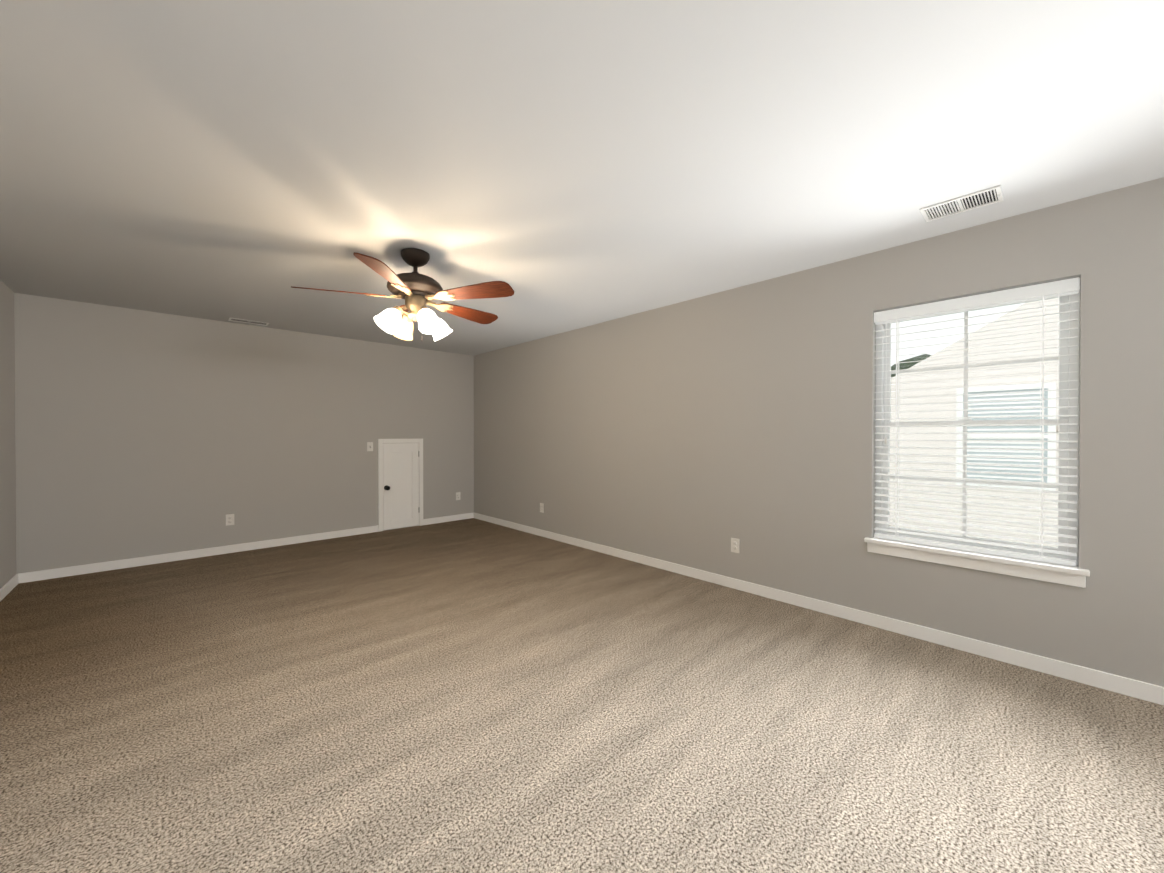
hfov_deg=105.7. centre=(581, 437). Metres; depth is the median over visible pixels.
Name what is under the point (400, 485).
door
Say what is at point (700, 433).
wall
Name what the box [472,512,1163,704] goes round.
baseboard
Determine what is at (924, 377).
house
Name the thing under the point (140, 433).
wall
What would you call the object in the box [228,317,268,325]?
ceiling vent
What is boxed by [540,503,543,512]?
electrical outlet
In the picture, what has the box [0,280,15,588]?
wall
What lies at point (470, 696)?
floor
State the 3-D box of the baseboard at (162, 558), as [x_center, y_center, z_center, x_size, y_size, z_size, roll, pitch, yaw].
[-3.678,1.179,4.705,2.878,0.083,0.016,0,0,-43]
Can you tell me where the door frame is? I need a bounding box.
[378,439,422,531]
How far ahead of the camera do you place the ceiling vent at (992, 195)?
2.26 m
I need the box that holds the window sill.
[864,537,1089,587]
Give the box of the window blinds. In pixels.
[874,277,1079,565]
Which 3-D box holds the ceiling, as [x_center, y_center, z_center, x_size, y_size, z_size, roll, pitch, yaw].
[-0.366,-1.254,2.152,4.608,0.100,8.570,0,0,-43]
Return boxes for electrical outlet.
[226,514,233,525]
[456,492,460,499]
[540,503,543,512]
[731,538,738,552]
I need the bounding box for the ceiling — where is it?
[0,0,1163,355]
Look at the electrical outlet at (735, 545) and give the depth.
3.57 m
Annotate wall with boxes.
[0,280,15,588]
[14,293,473,573]
[474,177,1163,686]
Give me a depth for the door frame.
5.75 m
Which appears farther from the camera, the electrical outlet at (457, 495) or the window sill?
the electrical outlet at (457, 495)
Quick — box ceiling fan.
[291,248,513,340]
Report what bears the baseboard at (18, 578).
attached to the wall at (7, 469)
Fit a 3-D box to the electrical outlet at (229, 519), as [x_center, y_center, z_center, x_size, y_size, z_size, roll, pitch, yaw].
[-3.724,0.869,4.664,0.072,0.116,0.008,0,0,-43]
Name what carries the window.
in the wall at (700, 433)
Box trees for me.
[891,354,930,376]
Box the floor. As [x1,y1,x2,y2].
[0,518,1163,872]
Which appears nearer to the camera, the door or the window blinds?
the window blinds
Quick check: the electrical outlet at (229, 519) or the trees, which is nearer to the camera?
the electrical outlet at (229, 519)
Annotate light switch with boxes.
[367,442,372,450]
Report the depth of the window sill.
2.47 m
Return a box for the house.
[889,298,1058,547]
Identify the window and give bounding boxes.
[875,290,1079,564]
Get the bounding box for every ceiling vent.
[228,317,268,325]
[920,185,1002,221]
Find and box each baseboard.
[0,573,23,600]
[24,525,377,582]
[423,513,471,524]
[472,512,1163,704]
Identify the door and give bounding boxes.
[383,443,418,529]
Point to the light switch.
(369, 446)
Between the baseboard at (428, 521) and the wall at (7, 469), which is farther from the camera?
the baseboard at (428, 521)
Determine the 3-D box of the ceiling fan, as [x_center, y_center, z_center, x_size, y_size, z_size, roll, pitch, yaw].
[-1.101,-0.920,2.928,1.336,0.578,1.318,0,0,-43]

